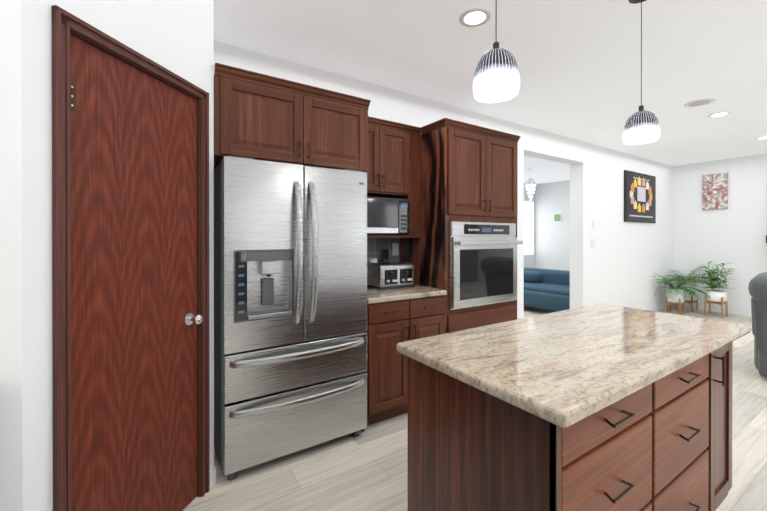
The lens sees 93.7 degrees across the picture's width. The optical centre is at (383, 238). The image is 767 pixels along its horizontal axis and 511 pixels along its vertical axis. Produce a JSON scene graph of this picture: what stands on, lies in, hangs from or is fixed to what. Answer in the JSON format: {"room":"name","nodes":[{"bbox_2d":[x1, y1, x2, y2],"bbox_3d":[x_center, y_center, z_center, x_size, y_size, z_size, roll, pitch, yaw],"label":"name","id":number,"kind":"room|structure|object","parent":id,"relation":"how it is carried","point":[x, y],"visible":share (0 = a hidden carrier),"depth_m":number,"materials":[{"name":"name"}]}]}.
{"room":"kitchen","nodes":[
{"label":"kitchen","id":0,"kind":"room"},
{"bbox_2d":[0,0,22,510],"bbox_3d":[-1.414,-0.022,0.957,0.673,2.720,0.100,0,0,-33],"label":"wall","id":1,"kind":"structure","parent":0,"point":[11,474],"depth_m":1.09,"materials":[{"name":"white paint"}]},
{"bbox_2d":[21,0,213,510],"bbox_3d":[-1.064,-0.024,1.540,0.100,2.720,0.880,0,0,12],"label":"wall","id":2,"kind":"structure","parent":0,"point":[176,37],"depth_m":1.17,"materials":[{"name":"white paint"}]},
{"bbox_2d":[52,5,209,510],"bbox_3d":[-1.053,0.286,1.549,0.121,2.100,0.738,0,0,12],"label":"door frame","id":3,"kind":"structure","parent":2,"relation":"attached to","point":[65,24],"depth_m":1.21,"materials":[{"name":"brown wood"}]},
{"bbox_2d":[70,34,202,510],"bbox_3d":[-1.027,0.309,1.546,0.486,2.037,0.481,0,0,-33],"label":"pantry door","id":4,"kind":"structure","parent":2,"relation":"in","point":[136,319],"depth_m":1.48,"materials":[{"name":"brown wood"}]},
{"bbox_2d":[214,41,672,318],"bbox_3d":[1.578,-0.033,4.455,9.710,2.720,0.200,0,0,-33],"label":"wall","id":5,"kind":"structure","parent":0,"point":[622,262],"depth_m":5.29,"materials":[{"name":"white paint"}]},
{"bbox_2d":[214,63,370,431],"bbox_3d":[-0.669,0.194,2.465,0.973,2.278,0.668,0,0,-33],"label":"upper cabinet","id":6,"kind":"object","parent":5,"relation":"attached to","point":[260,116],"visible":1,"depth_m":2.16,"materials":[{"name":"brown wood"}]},
{"bbox_2d":[367,116,420,237],"bbox_3d":[-0.043,-0.475,3.045,0.704,0.942,0.378,0,0,-33],"label":"upper cabinet","id":7,"kind":"object","parent":5,"relation":"attached to","point":[394,159],"visible":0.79,"depth_m":2.96,"materials":[{"name":"brown wood"}]},
{"bbox_2d":[367,196,409,234],"bbox_3d":[-0.074,-0.178,3.011,0.485,0.295,0.350,0,0,-33],"label":"microwave","id":8,"kind":"object","parent":7,"relation":"in","point":[386,216],"visible":0.69,"depth_m":2.88,"materials":[{"name":"silver plastic"}]},
{"bbox_2d":[591,239,595,246],"bbox_3d":[3.116,0.074,5.333,0.120,0.120,0.010,0,0,-33],"label":"switch plate","id":9,"kind":"object","parent":5,"relation":"attached to","point":[593,242],"visible":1,"depth_m":5.33,"materials":[{"name":"white plastic"}]},
{"bbox_2d":[624,170,655,222],"bbox_3d":[4.407,-0.691,6.162,1.163,0.842,0.028,0,0,-33],"label":"picture frame","id":10,"kind":"object","parent":5,"relation":"attached to","point":[639,197],"visible":1,"depth_m":6.11,"materials":[{"name":"black"}]},
{"bbox_2d":[642,304,673,310],"bbox_3d":[4.245,1.278,6.075,3.244,0.090,0.012,0,0,-33],"label":"baseboard","id":11,"kind":"structure","parent":5,"relation":"attached to","point":[654,308],"depth_m":6.56,"materials":[{"name":"white"}]},
{"bbox_2d":[182,305,766,510],"bbox_3d":[2.540,1.357,2.986,9.710,0.050,9.440,0,0,-33],"label":"floor","id":12,"kind":"structure","parent":0,"point":[366,469],"depth_m":2.07,"materials":[{"name":"wood"}]},
{"bbox_2d":[214,155,366,480],"bbox_3d":[-0.645,0.441,2.414,0.886,1.784,0.763,0,0,-33],"label":"fridge","id":13,"kind":"object","parent":12,"relation":"on","point":[290,306],"visible":1,"depth_m":2.11,"materials":[{"name":"grey metal"}]},
{"bbox_2d":[365,238,446,425],"bbox_3d":[0.026,0.665,2.915,0.732,1.334,0.679,0,0,-33],"label":"base cabinet","id":14,"kind":"object","parent":12,"relation":"on","point":[396,316],"visible":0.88,"depth_m":2.61,"materials":[{"name":"brown wood"}]},
{"bbox_2d":[367,258,376,262],"bbox_3d":[-0.098,0.291,3.164,0.086,0.234,0.086,0,0,-33],"label":"canister","id":15,"kind":"object","parent":14,"relation":"on","point":[371,260],"visible":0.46,"depth_m":3.13,"materials":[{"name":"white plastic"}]},
{"bbox_2d":[379,249,389,261],"bbox_3d":[0.009,0.254,3.238,0.070,0.310,0.087,0,0,-33],"label":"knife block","id":16,"kind":"object","parent":14,"relation":"on","point":[385,255],"visible":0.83,"depth_m":3.21,"materials":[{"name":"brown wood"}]},
{"bbox_2d":[367,261,414,289],"bbox_3d":[0.059,0.308,3.033,0.360,0.202,0.282,0,0,-33],"label":"toaster","id":17,"kind":"object","parent":14,"relation":"on","point":[387,275],"visible":0.98,"depth_m":2.93,"materials":[{"name":"silver metal"}]},
{"bbox_2d":[400,118,522,332],"bbox_3d":[0.716,0.192,3.333,0.946,2.278,0.730,0,0,-33],"label":"tall cabinet","id":18,"kind":"object","parent":12,"relation":"on","point":[462,251],"visible":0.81,"depth_m":3.04,"materials":[{"name":"brown wood"}]},
{"bbox_2d":[524,267,569,310],"bbox_3d":[2.904,0.970,6.944,1.130,0.700,2.170,0,0,-33],"label":"sofa","id":19,"kind":"object","parent":12,"relation":"on","point":[548,289],"visible":0.23,"depth_m":6.43,"materials":[{"name":"blue fabric"}]},
{"bbox_2d":[408,347,732,510],"bbox_3d":[0.891,0.894,1.556,1.475,0.883,0.651,0,0,-33],"label":"kitchen island","id":20,"kind":"object","parent":12,"relation":"on","point":[668,448],"depth_m":1.19,"materials":[{"name":"brown wood"}]},
{"bbox_2d":[397,303,750,434],"bbox_3d":[0.896,0.432,1.565,1.575,0.040,0.695,0,0,-33],"label":"island countertop","id":21,"kind":"structure","parent":20,"relation":"on","point":[563,369],"depth_m":1.28,"materials":[{"name":"beige stone"}]},
{"bbox_2d":[654,273,709,314],"bbox_3d":[5.230,0.975,6.286,0.888,0.695,0.697,0,0,-33],"label":"plant","id":22,"kind":"object","parent":12,"relation":"on","point":[675,295],"visible":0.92,"depth_m":6.28,"materials":[{"name":"green plant"}]},
{"bbox_2d":[665,265,713,311],"bbox_3d":[5.529,0.906,6.476,0.648,0.832,0.696,0,0,-33],"label":"plant","id":23,"kind":"object","parent":12,"relation":"on","point":[690,299],"visible":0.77,"depth_m":6.49,"materials":[{"name":"green plant"}]},
{"bbox_2d":[701,261,735,317],"bbox_3d":[5.655,0.864,6.095,0.582,0.917,0.492,0,0,-33],"label":"plant","id":24,"kind":"object","parent":12,"relation":"on","point":[719,297],"visible":0.98,"depth_m":6.06,"materials":[{"name":"green plant"}]},
{"bbox_2d":[748,272,766,376],"bbox_3d":[4.027,0.823,3.213,1.091,1.016,0.920,0,0,-33],"label":"recliner","id":25,"kind":"object","parent":12,"relation":"on","point":[757,287],"visible":1,"depth_m":3.31,"materials":[{"name":"grey leather"}]},
{"bbox_2d":[214,0,766,184],"bbox_3d":[2.540,-1.413,2.978,9.710,0.050,9.440,0,0,-33],"label":"ceiling","id":26,"kind":"structure","parent":0,"point":[579,63],"depth_m":2.73,"materials":[{"name":"white paint"}]},
{"bbox_2d":[459,8,490,26],"bbox_3d":[0.574,-1.382,2.259,0.198,0.006,0.198,0,0,-33],"label":"recessed light","id":27,"kind":"object","parent":26,"relation":"in","point":[475,17],"visible":1,"depth_m":2.25,"materials":[{"name":"white plastic"}]},
{"bbox_2d":[473,0,519,102],"bbox_3d":[0.430,-0.966,1.373,0.172,0.834,0.172,0,0,-33],"label":"pendant light","id":28,"kind":"object","parent":26,"relation":"hanging from","point":[496,78],"visible":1,"depth_m":1.32,"materials":[{"name":"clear glass"}]},
{"bbox_2d":[525,167,535,200],"bbox_3d":[2.927,-1.069,7.150,0.202,0.662,0.194,0,0,-33],"label":"chandelier","id":29,"kind":"object","parent":26,"relation":"hanging from","point":[530,181],"visible":1,"depth_m":7.10,"materials":[{"name":"white glass"}]},
{"bbox_2d":[623,0,659,144],"bbox_3d":[1.457,-0.968,2.032,0.172,0.834,0.172,0,0,-33],"label":"pendant light","id":30,"kind":"object","parent":26,"relation":"hanging from","point":[642,126],"visible":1,"depth_m":1.99,"materials":[{"name":"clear glass"}]},
{"bbox_2d":[684,98,715,107],"bbox_3d":[3.244,-1.386,3.690,0.248,0.006,0.248,0,0,-33],"label":"ceiling vent","id":31,"kind":"object","parent":26,"relation":"in","point":[700,102],"visible":1,"depth_m":3.67,"materials":[{"name":"white"}]},
{"bbox_2d":[707,111,730,117],"bbox_3d":[3.771,-1.387,4.038,0.198,0.006,0.198,0,0,-33],"label":"recessed light","id":32,"kind":"object","parent":26,"relation":"in","point":[719,114],"visible":0.96,"depth_m":4.03,"materials":[{"name":"white plastic"}]},
{"bbox_2d":[755,136,766,139],"bbox_3d":[5.276,-1.390,4.973,0.198,0.006,0.198,0,0,-33],"label":"recessed light","id":33,"kind":"object","parent":26,"relation":"in","point":[761,138],"visible":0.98,"depth_m":5.01,"materials":[{"name":"white"}]},
{"bbox_2d":[524,183,535,267],"bbox_3d":[1.539,-0.043,7.906,5.800,2.720,0.100,0,0,-33],"label":"wall","id":34,"kind":"structure","parent":0,"point":[529,259],"depth_m":9.34,"materials":[{"name":"white paint"}]},
{"bbox_2d":[524,202,533,253],"bbox_3d":[3.286,-0.261,8.979,1.500,1.350,0.010,0,0,-33],"label":"room window","id":35,"kind":"structure","parent":34,"relation":"in","point":[528,227],"depth_m":9.28,"materials":[{"name":"white"}]},
{"bbox_2d":[535,153,766,310],"bbox_3d":[6.561,-0.036,5.609,0.104,2.720,9.440,0,0,-33],"label":"wall","id":36,"kind":"structure","parent":0,"point":[734,234],"depth_m":6.52,"materials":[{"name":"white paint"}]},
{"bbox_2d":[553,213,561,221],"bbox_3d":[4.319,-0.507,8.922,0.020,0.220,0.220,0,0,-33],"label":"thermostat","id":37,"kind":"object","parent":36,"relation":"attached to","point":[557,217],"visible":1,"depth_m":8.91,"materials":[{"name":"white plastic"}]},
{"bbox_2d":[674,303,751,316],"bbox_3d":[7.324,1.283,4.344,0.015,0.090,6.279,0,0,-33],"label":"baseboard","id":38,"kind":"structure","parent":36,"relation":"attached to","point":[700,307],"depth_m":6.40,"materials":[{"name":"white"}]},
{"bbox_2d":[702,173,727,209],"bbox_3d":[5.936,-0.836,6.441,0.032,0.634,0.340,0,0,-33],"label":"picture","id":39,"kind":"object","parent":36,"relation":"attached to","point":[714,191],"visible":1,"depth_m":6.42}
]}

